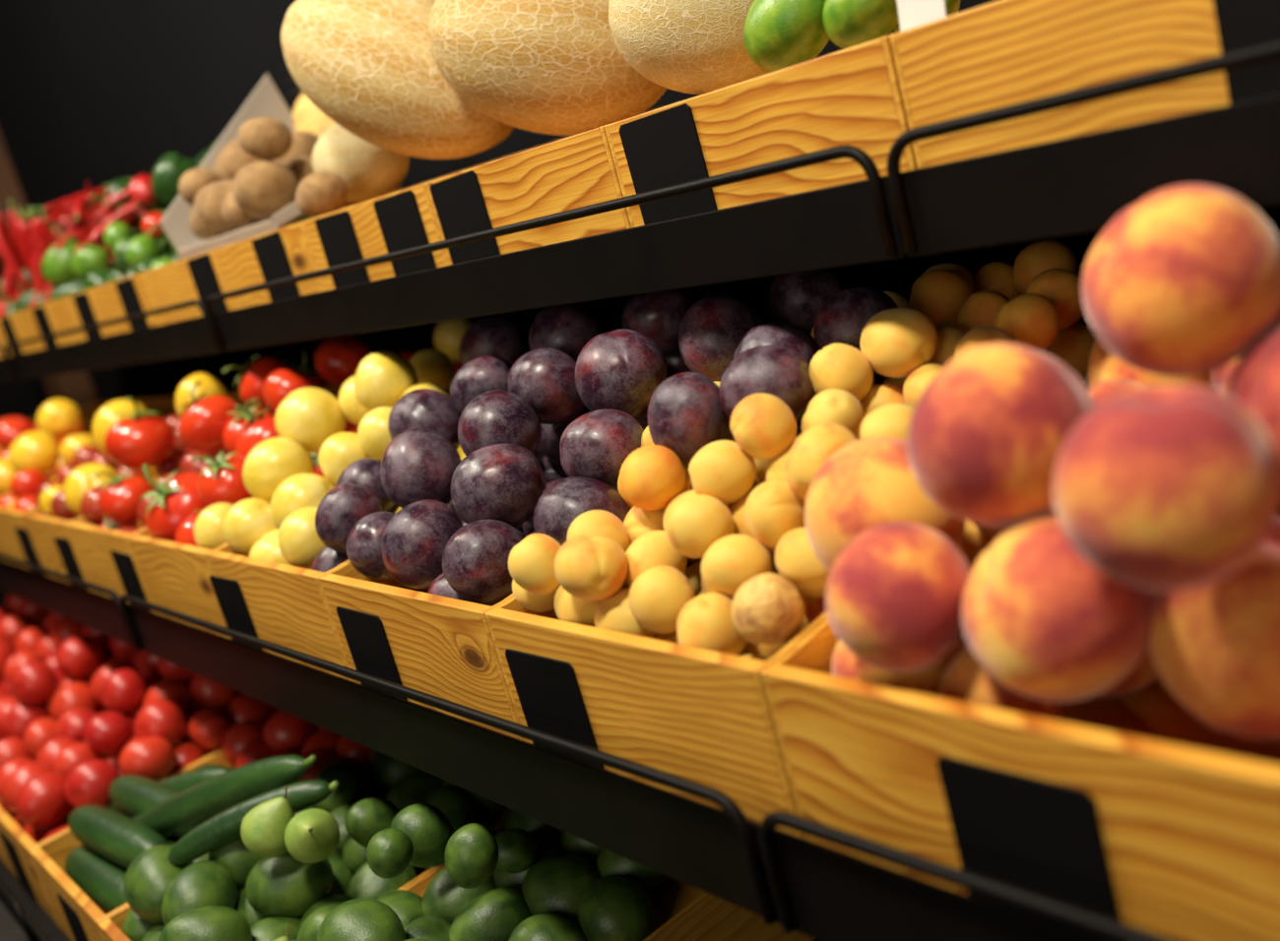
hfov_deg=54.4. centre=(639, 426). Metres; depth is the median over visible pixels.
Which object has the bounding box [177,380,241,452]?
tomato
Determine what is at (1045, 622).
peach
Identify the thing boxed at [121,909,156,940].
avocado
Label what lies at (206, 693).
tomato
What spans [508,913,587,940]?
avocado
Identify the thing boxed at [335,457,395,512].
plum
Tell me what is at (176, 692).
tomato
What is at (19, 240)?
chili pepper
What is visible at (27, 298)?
pepper
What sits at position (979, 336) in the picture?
apricot
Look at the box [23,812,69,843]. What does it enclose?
tomato
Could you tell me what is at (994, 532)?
peach
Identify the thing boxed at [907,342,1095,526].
peach
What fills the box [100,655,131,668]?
tomato
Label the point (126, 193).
chili pepper
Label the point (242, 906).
avocado
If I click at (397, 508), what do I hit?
plum
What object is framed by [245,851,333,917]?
avocado
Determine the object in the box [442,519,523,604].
plum
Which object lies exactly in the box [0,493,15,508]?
tomato
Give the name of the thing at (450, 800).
avocado
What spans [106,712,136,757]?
tomato
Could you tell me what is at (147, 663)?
tomato
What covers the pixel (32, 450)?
tomato
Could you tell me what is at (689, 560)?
apricot
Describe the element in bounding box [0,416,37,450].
tomato
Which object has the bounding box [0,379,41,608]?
wall
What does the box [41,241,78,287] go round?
lime
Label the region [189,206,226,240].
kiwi
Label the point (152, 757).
tomato
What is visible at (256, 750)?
tomato
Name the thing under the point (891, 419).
apricot
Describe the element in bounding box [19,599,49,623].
tomato
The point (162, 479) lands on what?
cherry tomato
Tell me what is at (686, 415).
plum
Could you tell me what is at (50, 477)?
tomato
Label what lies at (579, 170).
crate
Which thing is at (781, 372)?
plum
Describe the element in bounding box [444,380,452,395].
plum
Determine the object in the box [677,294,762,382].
plum
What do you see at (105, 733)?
tomato
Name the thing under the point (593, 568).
apricot
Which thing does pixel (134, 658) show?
tomato
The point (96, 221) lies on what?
chili pepper
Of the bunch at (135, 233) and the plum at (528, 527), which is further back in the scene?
the bunch at (135, 233)
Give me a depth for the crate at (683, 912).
1.12 m
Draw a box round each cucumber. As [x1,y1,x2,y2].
[64,845,127,913]
[67,805,169,868]
[106,767,232,818]
[109,774,200,837]
[130,818,179,845]
[131,755,316,838]
[167,779,338,866]
[193,764,233,770]
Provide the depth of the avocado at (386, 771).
1.46 m
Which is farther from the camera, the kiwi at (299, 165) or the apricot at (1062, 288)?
the kiwi at (299, 165)
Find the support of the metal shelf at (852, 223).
attached to the wall at (97, 93)
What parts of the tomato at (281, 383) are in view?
stem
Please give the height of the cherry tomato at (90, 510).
0.063 m
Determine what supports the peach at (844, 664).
in the crate at (1133, 809)
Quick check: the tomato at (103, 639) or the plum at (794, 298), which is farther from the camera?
the tomato at (103, 639)
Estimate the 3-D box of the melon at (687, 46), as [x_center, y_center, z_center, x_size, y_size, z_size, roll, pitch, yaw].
[0.055,-0.362,1.089,0.165,0.142,0.137,-9,13,27]
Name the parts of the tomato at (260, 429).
stem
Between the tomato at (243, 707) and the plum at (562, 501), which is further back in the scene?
the tomato at (243, 707)
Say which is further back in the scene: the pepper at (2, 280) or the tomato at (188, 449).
the pepper at (2, 280)
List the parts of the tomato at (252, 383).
stem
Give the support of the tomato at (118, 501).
in the crate at (103, 555)
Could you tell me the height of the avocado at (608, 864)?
0.068 m
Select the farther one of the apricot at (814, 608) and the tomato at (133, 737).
the tomato at (133, 737)
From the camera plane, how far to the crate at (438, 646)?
1.06 m
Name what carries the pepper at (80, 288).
in the crate at (76, 310)
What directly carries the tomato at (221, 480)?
in the crate at (174, 576)
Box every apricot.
[508,533,561,594]
[512,579,556,612]
[554,535,628,601]
[554,585,601,627]
[567,510,629,552]
[594,587,654,639]
[617,475,634,509]
[619,445,685,511]
[623,506,666,546]
[624,530,687,587]
[629,566,695,634]
[640,425,654,447]
[651,631,678,643]
[663,489,728,531]
[666,494,734,558]
[676,592,746,656]
[679,465,690,495]
[684,559,702,593]
[686,557,697,565]
[688,440,756,504]
[689,477,732,510]
[695,589,703,597]
[701,534,771,599]
[701,577,733,600]
[728,432,736,442]
[729,491,775,553]
[730,393,796,459]
[731,573,804,645]
[739,654,768,662]
[740,636,791,658]
[745,480,805,550]
[748,481,760,492]
[753,436,798,484]
[766,446,792,483]
[774,527,830,598]
[784,422,856,502]
[790,596,809,639]
[795,427,802,437]
[801,388,864,440]
[804,596,826,625]
[809,343,873,401]
[859,383,905,417]
[860,308,937,378]
[860,403,913,441]
[882,377,906,386]
[884,291,908,308]
[902,363,944,408]
[907,268,973,324]
[922,262,974,291]
[928,326,964,366]
[934,321,968,334]
[954,326,1020,357]
[957,290,1010,330]
[973,261,1021,300]
[993,292,1059,351]
[1013,240,1078,294]
[1025,268,1085,329]
[1043,322,1096,382]
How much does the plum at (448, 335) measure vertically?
0.066 m
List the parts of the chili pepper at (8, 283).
stem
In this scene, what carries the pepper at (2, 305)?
in the crate at (8, 335)
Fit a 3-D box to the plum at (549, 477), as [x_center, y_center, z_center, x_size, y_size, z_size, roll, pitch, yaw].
[-0.093,0.081,1.201,0.069,0.071,0.071,-22,13,-28]
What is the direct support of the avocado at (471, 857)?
in the crate at (683, 912)
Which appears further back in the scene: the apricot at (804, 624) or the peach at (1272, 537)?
the apricot at (804, 624)
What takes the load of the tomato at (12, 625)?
in the crate
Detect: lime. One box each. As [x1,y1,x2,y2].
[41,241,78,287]
[71,245,112,280]
[103,221,132,251]
[113,237,132,256]
[126,234,161,268]
[149,257,175,269]
[171,242,179,256]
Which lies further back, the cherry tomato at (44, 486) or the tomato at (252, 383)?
the cherry tomato at (44, 486)
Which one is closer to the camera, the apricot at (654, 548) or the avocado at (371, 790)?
the apricot at (654, 548)
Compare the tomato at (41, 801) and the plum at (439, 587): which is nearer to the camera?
the plum at (439, 587)
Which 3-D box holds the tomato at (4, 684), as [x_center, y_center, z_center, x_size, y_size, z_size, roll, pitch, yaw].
[-1.095,0.463,2.191,0.064,0.068,0.070,-13,12,9]
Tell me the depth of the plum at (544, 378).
1.14 m
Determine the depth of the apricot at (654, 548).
0.86 m
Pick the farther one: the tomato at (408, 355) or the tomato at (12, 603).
the tomato at (12, 603)
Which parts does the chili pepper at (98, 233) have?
stem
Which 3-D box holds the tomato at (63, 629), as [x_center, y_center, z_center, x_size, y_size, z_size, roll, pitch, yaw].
[-1.009,0.369,2.207,0.071,0.072,0.064,-4,17,44]
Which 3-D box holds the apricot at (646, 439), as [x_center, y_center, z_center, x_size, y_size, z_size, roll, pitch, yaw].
[0.025,0.014,1.005,0.050,0.045,0.049,-17,12,-8]
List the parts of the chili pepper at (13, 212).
stem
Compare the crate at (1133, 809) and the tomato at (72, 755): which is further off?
the tomato at (72, 755)
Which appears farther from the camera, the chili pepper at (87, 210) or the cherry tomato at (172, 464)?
the chili pepper at (87, 210)
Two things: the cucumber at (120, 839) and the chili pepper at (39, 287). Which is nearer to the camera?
the cucumber at (120, 839)
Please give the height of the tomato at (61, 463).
0.067 m
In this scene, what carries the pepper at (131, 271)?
in the crate at (129, 295)
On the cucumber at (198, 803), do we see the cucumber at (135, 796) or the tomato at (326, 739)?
the cucumber at (135, 796)
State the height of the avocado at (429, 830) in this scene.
0.065 m
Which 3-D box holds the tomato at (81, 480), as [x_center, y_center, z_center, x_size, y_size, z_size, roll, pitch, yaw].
[-0.859,0.101,1.957,0.080,0.084,0.084,-10,13,25]
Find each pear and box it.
[240,785,295,857]
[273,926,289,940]
[284,808,339,863]
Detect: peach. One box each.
[804,436,964,572]
[825,521,971,671]
[831,640,962,697]
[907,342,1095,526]
[939,643,1064,721]
[960,514,1152,702]
[960,520,996,571]
[972,512,1056,539]
[1053,384,1279,590]
[1081,184,1279,376]
[1084,372,1089,389]
[1088,336,1214,389]
[1088,379,1146,406]
[1091,589,1159,698]
[1148,542,1279,740]
[1210,318,1279,395]
[1227,324,1279,466]
[1262,515,1279,545]
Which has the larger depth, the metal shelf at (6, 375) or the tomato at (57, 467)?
the metal shelf at (6, 375)
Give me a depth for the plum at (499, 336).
1.37 m
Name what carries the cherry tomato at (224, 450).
in the crate at (103, 555)
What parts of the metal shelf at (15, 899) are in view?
guard rail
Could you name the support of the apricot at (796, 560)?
on the apricot at (814, 608)
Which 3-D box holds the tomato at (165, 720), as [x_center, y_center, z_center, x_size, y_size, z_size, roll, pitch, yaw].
[-0.667,0.416,1.731,0.071,0.069,0.063,-7,14,33]
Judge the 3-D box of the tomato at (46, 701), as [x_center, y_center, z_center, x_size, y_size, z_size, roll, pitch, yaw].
[-0.979,0.423,2.014,0.066,0.064,0.059,-15,12,1]
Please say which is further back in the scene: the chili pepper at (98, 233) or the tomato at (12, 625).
the tomato at (12, 625)
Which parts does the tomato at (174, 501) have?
stem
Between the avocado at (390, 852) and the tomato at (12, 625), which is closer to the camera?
the avocado at (390, 852)
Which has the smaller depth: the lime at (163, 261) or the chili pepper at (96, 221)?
the lime at (163, 261)
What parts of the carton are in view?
panel, panel, panel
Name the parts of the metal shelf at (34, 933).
guard rail, shelf panel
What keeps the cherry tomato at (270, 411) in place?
in the crate at (103, 555)
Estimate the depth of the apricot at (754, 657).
0.79 m
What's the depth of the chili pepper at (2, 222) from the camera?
2.76 m
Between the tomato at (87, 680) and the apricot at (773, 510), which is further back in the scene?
the tomato at (87, 680)
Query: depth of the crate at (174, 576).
1.54 m
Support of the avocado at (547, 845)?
on the crate at (683, 912)
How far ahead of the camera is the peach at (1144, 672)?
0.65 m
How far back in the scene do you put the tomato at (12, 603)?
2.54 m
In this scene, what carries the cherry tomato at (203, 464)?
in the crate at (103, 555)
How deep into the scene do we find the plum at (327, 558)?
1.23 m
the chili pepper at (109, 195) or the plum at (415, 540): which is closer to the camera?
the plum at (415, 540)
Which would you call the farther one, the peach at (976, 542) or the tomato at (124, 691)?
the tomato at (124, 691)
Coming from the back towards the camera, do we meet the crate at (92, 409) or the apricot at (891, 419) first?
the crate at (92, 409)
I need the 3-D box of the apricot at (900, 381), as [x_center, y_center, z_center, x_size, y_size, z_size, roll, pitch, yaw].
[0.202,-0.019,0.931,0.049,0.048,0.048,-13,12,9]
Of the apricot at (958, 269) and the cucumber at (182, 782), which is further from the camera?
the cucumber at (182, 782)
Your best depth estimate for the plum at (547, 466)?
1.23 m
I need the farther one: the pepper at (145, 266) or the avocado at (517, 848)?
the pepper at (145, 266)
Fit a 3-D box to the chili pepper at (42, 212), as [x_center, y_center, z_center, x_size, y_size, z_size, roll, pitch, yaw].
[-1.257,-0.353,2.621,0.069,0.194,0.020,-23,14,-33]
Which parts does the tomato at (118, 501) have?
stem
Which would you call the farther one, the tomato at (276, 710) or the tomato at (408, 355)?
the tomato at (276, 710)
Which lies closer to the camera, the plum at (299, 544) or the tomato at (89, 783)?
the plum at (299, 544)
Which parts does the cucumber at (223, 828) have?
stem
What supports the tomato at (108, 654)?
in the crate at (1, 857)
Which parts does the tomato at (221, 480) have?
stem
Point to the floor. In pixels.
(10, 930)
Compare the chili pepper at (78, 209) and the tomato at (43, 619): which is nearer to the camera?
the chili pepper at (78, 209)
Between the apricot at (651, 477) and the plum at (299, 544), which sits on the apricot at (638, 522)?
the apricot at (651, 477)
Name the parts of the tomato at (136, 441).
stem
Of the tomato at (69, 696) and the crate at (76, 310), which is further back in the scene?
the crate at (76, 310)
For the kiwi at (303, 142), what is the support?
in the carton
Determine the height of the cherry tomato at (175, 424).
0.060 m
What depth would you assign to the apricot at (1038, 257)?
1.00 m
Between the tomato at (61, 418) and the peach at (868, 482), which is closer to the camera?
the peach at (868, 482)
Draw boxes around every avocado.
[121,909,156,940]
[124,844,194,923]
[141,922,165,940]
[158,905,252,940]
[161,860,238,925]
[173,844,208,862]
[207,835,262,890]
[234,888,265,927]
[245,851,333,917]
[250,916,302,940]
[296,905,335,940]
[299,895,350,929]
[311,761,363,813]
[317,898,405,940]
[319,756,383,801]
[327,849,353,895]
[329,802,357,851]
[341,833,416,875]
[344,798,399,847]
[345,861,417,899]
[366,828,413,879]
[368,748,423,793]
[374,890,424,928]
[385,771,444,811]
[390,803,453,867]
[403,915,451,940]
[403,938,431,940]
[419,785,475,871]
[421,866,496,924]
[443,780,505,821]
[443,823,499,867]
[444,823,498,889]
[448,887,532,940]
[493,832,564,891]
[494,828,537,873]
[504,808,559,839]
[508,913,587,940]
[520,854,600,923]
[558,830,602,865]
[576,876,654,940]
[593,848,667,895]
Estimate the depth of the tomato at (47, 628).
2.31 m
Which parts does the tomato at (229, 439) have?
stem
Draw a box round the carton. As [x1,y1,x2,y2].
[159,73,304,259]
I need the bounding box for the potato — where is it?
[232,160,298,219]
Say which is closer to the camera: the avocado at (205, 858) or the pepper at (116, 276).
the avocado at (205, 858)
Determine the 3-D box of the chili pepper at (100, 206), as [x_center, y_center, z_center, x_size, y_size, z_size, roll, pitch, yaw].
[-1.003,-0.430,2.380,0.157,0.027,0.015,-13,12,10]
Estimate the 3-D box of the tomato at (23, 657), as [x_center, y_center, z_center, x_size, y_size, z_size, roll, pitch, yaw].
[-1.065,0.420,2.153,0.066,0.060,0.062,-15,12,2]
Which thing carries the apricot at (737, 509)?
on the apricot at (705, 589)
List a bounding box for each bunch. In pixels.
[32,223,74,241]
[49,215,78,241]
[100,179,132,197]
[101,195,149,224]
[120,230,167,248]
[133,201,170,231]
[145,224,171,250]
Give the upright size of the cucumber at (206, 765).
0.054 m
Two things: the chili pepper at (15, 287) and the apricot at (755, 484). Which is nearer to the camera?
the apricot at (755, 484)
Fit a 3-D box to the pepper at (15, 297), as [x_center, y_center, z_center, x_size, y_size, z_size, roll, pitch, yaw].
[-1.440,-0.301,2.934,0.086,0.074,0.070,-6,15,38]
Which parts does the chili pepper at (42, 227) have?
stem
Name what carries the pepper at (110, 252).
on the pepper
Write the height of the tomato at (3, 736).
0.068 m
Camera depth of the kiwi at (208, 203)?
1.74 m
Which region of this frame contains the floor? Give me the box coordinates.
[0,901,28,940]
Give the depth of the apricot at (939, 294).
1.00 m
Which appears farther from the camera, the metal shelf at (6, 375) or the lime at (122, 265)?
the metal shelf at (6, 375)
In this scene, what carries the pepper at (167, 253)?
in the crate at (129, 295)
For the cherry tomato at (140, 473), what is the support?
in the crate at (49, 537)
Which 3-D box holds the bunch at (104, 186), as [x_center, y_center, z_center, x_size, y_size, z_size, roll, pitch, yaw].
[-1.152,-0.502,2.713,0.145,0.051,0.150,-24,15,-36]
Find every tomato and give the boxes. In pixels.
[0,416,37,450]
[0,449,8,458]
[0,457,17,496]
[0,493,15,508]
[0,607,11,621]
[0,614,35,647]
[0,631,13,646]
[0,640,16,676]
[0,676,12,696]
[0,689,10,697]
[0,696,13,704]
[0,698,17,730]
[0,726,6,740]
[0,737,33,767]
[0,758,34,804]
[0,802,15,821]
[1,762,54,815]
[3,649,44,683]
[3,702,51,740]
[4,593,22,615]
[7,431,60,474]
[7,499,17,509]
[9,469,49,499]
[9,661,57,704]
[11,495,35,511]
[12,685,57,704]
[14,627,49,652]
[14,814,26,831]
[15,772,71,828]
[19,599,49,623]
[23,717,57,758]
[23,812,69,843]
[27,415,37,424]
[35,480,64,514]
[35,635,57,660]
[36,398,82,440]
[36,736,77,767]
[39,485,63,517]
[39,614,47,628]
[42,825,68,840]
[44,614,51,635]
[44,653,56,669]
[47,474,57,481]
[47,610,62,630]
[47,682,96,721]
[48,465,61,473]
[50,489,80,520]
[50,616,82,650]
[53,665,66,684]
[53,742,103,777]
[55,707,90,737]
[56,463,73,481]
[56,636,104,679]
[57,426,86,444]
[57,457,64,467]
[57,677,91,688]
[59,434,95,464]
[60,710,97,742]
[63,463,119,516]
[64,760,120,809]
[71,445,100,469]
[79,485,107,526]
[81,625,111,650]
[83,711,130,754]
[87,649,115,679]
[88,451,116,470]
[90,661,130,706]
[92,399,150,456]
[93,469,153,524]
[94,702,109,714]
[100,517,139,530]
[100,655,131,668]
[102,668,146,714]
[104,397,176,469]
[105,757,123,776]
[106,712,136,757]
[109,637,133,660]
[116,466,148,479]
[116,524,139,532]
[119,734,137,758]
[119,736,175,781]
[128,527,142,533]
[128,667,150,682]
[130,648,139,668]
[133,681,158,714]
[134,700,186,746]
[136,497,151,526]
[137,649,166,681]
[139,463,207,542]
[141,211,167,239]
[142,679,192,719]
[147,467,158,478]
[153,472,180,491]
[154,447,187,478]
[157,657,196,683]
[165,742,205,777]
[166,413,180,426]
[171,417,180,430]
[174,426,186,449]
[175,373,229,418]
[175,510,203,547]
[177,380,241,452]
[179,449,216,473]
[180,721,215,756]
[186,446,193,453]
[188,708,231,752]
[190,674,240,710]
[190,704,225,719]
[191,450,254,507]
[195,456,216,473]
[212,448,228,456]
[222,355,288,410]
[222,398,273,453]
[222,719,263,768]
[224,694,271,726]
[234,405,279,456]
[236,739,273,767]
[250,407,275,415]
[262,351,324,412]
[262,709,315,753]
[265,748,301,759]
[270,705,280,712]
[294,748,336,783]
[301,729,341,755]
[308,451,325,478]
[314,724,324,732]
[315,335,373,386]
[332,389,352,432]
[335,736,370,766]
[348,423,358,434]
[397,352,415,360]
[452,362,462,373]
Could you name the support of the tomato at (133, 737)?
in the crate at (15, 844)
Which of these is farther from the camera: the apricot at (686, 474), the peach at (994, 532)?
the apricot at (686, 474)
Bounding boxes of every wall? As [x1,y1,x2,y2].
[0,0,1279,407]
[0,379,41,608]
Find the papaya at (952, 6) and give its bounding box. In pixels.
[893,0,959,33]
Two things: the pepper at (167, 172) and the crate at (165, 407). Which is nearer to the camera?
the pepper at (167, 172)
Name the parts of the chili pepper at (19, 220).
stem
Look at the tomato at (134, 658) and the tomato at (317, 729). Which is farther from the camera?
the tomato at (134, 658)
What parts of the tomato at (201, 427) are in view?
stem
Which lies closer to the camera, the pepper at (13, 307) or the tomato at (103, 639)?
the tomato at (103, 639)
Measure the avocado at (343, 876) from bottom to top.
0.066 m
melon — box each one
[280,0,514,159]
[281,66,398,209]
[312,124,408,202]
[428,0,667,135]
[608,0,769,94]
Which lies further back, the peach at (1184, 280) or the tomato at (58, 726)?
the tomato at (58, 726)
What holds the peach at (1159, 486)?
in the crate at (1133, 809)
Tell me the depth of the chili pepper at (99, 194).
2.42 m
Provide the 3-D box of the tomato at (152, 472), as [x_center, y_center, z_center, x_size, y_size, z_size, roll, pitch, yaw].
[-0.773,0.058,2.010,0.060,0.059,0.052,-3,17,46]
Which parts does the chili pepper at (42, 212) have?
stem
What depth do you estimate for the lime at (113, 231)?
2.18 m
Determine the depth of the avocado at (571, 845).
1.18 m
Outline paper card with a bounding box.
[896,0,947,31]
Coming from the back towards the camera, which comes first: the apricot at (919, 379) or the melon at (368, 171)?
the melon at (368, 171)
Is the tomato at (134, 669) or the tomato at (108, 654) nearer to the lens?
the tomato at (134, 669)
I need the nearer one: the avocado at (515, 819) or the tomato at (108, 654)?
the avocado at (515, 819)
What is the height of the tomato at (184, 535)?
0.080 m
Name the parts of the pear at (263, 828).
stem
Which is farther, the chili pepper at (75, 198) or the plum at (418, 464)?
the chili pepper at (75, 198)
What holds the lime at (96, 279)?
in the crate at (76, 310)
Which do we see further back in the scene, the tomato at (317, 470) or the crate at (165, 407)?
the crate at (165, 407)
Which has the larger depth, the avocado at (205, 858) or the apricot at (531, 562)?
the avocado at (205, 858)
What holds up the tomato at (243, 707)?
on the crate at (15, 844)
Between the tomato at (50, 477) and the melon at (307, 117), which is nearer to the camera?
the melon at (307, 117)
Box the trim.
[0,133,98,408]
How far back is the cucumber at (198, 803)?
1.38 m
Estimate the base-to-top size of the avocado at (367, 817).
0.057 m
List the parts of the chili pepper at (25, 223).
stem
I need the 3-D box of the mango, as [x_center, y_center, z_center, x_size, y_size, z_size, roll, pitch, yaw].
[0.113,-0.304,0.940,0.079,0.067,0.069,-9,14,29]
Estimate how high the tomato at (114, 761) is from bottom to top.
0.063 m
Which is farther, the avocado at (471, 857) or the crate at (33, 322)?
the crate at (33, 322)
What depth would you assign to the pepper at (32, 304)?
2.58 m
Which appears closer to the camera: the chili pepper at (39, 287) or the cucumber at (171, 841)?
the cucumber at (171, 841)
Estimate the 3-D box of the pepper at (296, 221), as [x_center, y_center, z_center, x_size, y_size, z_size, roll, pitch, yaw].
[-0.611,-0.341,2.145,0.055,0.067,0.055,-21,13,-23]
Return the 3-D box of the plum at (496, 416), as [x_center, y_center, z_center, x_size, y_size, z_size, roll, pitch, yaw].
[-0.128,0.004,1.129,0.075,0.074,0.077,-22,14,-30]
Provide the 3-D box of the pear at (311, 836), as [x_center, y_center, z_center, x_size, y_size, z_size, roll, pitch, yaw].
[-0.313,0.395,1.201,0.059,0.050,0.050,-8,14,33]
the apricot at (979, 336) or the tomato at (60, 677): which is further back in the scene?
the tomato at (60, 677)
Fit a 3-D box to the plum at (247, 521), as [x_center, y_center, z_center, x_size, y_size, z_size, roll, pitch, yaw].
[-0.440,0.116,1.417,0.066,0.067,0.065,-6,15,38]
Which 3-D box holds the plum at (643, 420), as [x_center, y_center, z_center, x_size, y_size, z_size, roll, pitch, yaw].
[-0.007,-0.009,1.163,0.078,0.078,0.074,-14,12,4]
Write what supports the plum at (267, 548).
in the crate at (283, 605)
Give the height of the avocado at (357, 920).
0.073 m
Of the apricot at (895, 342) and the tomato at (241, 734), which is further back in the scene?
the tomato at (241, 734)
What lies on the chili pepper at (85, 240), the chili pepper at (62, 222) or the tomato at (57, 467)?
the chili pepper at (62, 222)
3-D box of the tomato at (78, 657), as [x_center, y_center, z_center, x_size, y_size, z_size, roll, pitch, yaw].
[-0.911,0.376,2.026,0.073,0.070,0.068,-24,14,-35]
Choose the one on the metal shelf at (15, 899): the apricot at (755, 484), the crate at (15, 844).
the crate at (15, 844)
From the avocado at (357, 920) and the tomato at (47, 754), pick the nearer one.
the avocado at (357, 920)
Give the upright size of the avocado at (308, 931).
0.076 m
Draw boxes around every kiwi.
[178,167,221,206]
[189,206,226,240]
[193,179,238,233]
[213,138,272,180]
[221,192,263,230]
[237,117,292,160]
[272,130,319,163]
[280,155,312,185]
[295,171,347,217]
[310,155,314,173]
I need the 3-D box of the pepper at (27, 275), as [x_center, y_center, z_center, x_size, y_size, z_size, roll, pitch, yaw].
[-1.343,-0.319,2.785,0.074,0.088,0.083,-10,13,22]
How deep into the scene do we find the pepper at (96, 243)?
2.63 m
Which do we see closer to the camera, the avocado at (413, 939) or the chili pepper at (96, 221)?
the avocado at (413, 939)
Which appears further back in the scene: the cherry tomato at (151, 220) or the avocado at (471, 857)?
the cherry tomato at (151, 220)
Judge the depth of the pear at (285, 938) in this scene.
1.20 m
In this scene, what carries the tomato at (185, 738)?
in the crate at (15, 844)
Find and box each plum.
[193,503,233,549]
[222,498,277,557]
[242,437,313,503]
[249,529,311,570]
[270,473,334,529]
[274,386,345,452]
[277,507,324,569]
[311,545,348,573]
[315,483,382,553]
[319,432,368,486]
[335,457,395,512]
[338,376,370,425]
[346,512,395,580]
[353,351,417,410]
[357,406,391,460]
[380,427,461,508]
[381,500,463,588]
[387,388,460,449]
[390,505,402,513]
[400,383,451,399]
[408,349,455,387]
[427,573,496,606]
[433,318,474,362]
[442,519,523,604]
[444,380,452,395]
[448,500,458,515]
[449,355,511,414]
[450,444,546,527]
[457,389,541,455]
[457,446,464,459]
[458,315,527,366]
[508,348,584,424]
[514,472,562,533]
[522,480,556,536]
[528,303,603,361]
[533,476,629,546]
[536,445,544,458]
[538,405,590,464]
[538,454,569,478]
[559,409,643,489]
[575,328,667,418]
[621,288,696,356]
[635,412,647,430]
[647,372,731,466]
[664,351,691,377]
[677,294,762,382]
[718,345,814,422]
[733,321,819,364]
[768,267,845,333]
[813,286,898,351]
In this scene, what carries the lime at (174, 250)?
in the crate at (129, 295)
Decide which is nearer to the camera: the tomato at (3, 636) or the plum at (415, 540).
the plum at (415, 540)
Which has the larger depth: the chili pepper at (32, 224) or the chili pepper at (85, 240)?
the chili pepper at (32, 224)
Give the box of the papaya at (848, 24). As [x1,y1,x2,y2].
[822,0,898,49]
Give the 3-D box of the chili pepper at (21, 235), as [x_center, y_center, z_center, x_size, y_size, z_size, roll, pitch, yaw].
[-1.260,-0.344,2.624,0.020,0.185,0.090,-8,14,31]
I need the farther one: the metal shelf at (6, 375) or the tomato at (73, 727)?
the metal shelf at (6, 375)
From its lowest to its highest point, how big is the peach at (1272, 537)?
0.076 m
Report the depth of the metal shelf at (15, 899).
1.68 m
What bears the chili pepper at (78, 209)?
on the chili pepper at (131, 224)
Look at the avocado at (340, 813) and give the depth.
1.36 m
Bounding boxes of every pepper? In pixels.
[0,212,11,245]
[0,224,18,299]
[0,230,31,292]
[0,277,3,300]
[0,299,15,317]
[2,225,15,308]
[2,301,19,316]
[3,234,23,271]
[5,211,26,257]
[8,199,26,269]
[9,223,33,253]
[12,286,21,301]
[15,207,29,272]
[17,267,34,294]
[18,289,36,311]
[20,211,35,289]
[20,222,44,264]
[24,208,31,226]
[27,210,34,234]
[29,206,58,247]
[29,296,36,308]
[32,225,45,299]
[34,224,50,254]
[35,201,99,211]
[35,291,45,306]
[38,209,47,285]
[43,189,106,208]
[43,209,69,223]
[44,220,58,303]
[48,286,59,302]
[51,217,73,225]
[51,223,83,256]
[56,282,71,299]
[58,224,72,235]
[64,231,93,241]
[64,278,83,296]
[66,193,96,224]
[69,199,100,225]
[69,220,138,235]
[69,237,89,259]
[71,201,93,227]
[73,192,89,221]
[75,281,83,293]
[80,196,105,243]
[81,200,135,250]
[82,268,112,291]
[83,192,120,218]
[86,181,94,210]
[86,191,104,197]
[89,177,151,221]
[89,202,123,225]
[90,200,158,235]
[90,217,103,223]
[92,241,106,247]
[93,207,152,218]
[102,179,134,220]
[103,246,115,264]
[104,268,117,284]
[107,185,112,198]
[109,270,126,282]
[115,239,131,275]
[119,208,139,224]
[125,266,134,277]
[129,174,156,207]
[133,256,158,274]
[150,153,196,206]
[160,248,179,261]
[281,218,300,228]
[298,214,313,222]
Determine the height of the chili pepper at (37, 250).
0.200 m
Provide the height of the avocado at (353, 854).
0.070 m
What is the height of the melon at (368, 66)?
0.232 m
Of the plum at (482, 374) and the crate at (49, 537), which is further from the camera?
the crate at (49, 537)
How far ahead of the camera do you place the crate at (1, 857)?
1.85 m
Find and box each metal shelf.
[0,346,17,383]
[0,553,135,649]
[0,858,62,940]
[3,299,223,380]
[21,913,818,940]
[120,594,781,924]
[205,144,904,351]
[758,811,1177,940]
[886,40,1279,256]
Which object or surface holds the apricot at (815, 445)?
on the apricot
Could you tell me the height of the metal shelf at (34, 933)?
0.153 m
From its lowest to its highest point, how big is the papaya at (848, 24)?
0.055 m
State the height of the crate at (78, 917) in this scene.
0.117 m
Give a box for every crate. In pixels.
[0,315,23,358]
[0,391,244,575]
[0,395,177,497]
[0,684,190,864]
[0,702,275,927]
[9,303,61,353]
[17,384,336,590]
[28,749,235,940]
[45,289,105,345]
[64,385,341,612]
[78,399,117,420]
[81,396,167,434]
[89,271,161,335]
[97,789,510,940]
[125,527,231,639]
[142,250,231,324]
[205,544,352,681]
[211,221,323,310]
[302,183,448,291]
[318,504,523,741]
[403,824,813,940]
[425,126,631,264]
[485,368,887,837]
[604,35,917,227]
[761,618,1279,940]
[889,0,1279,168]

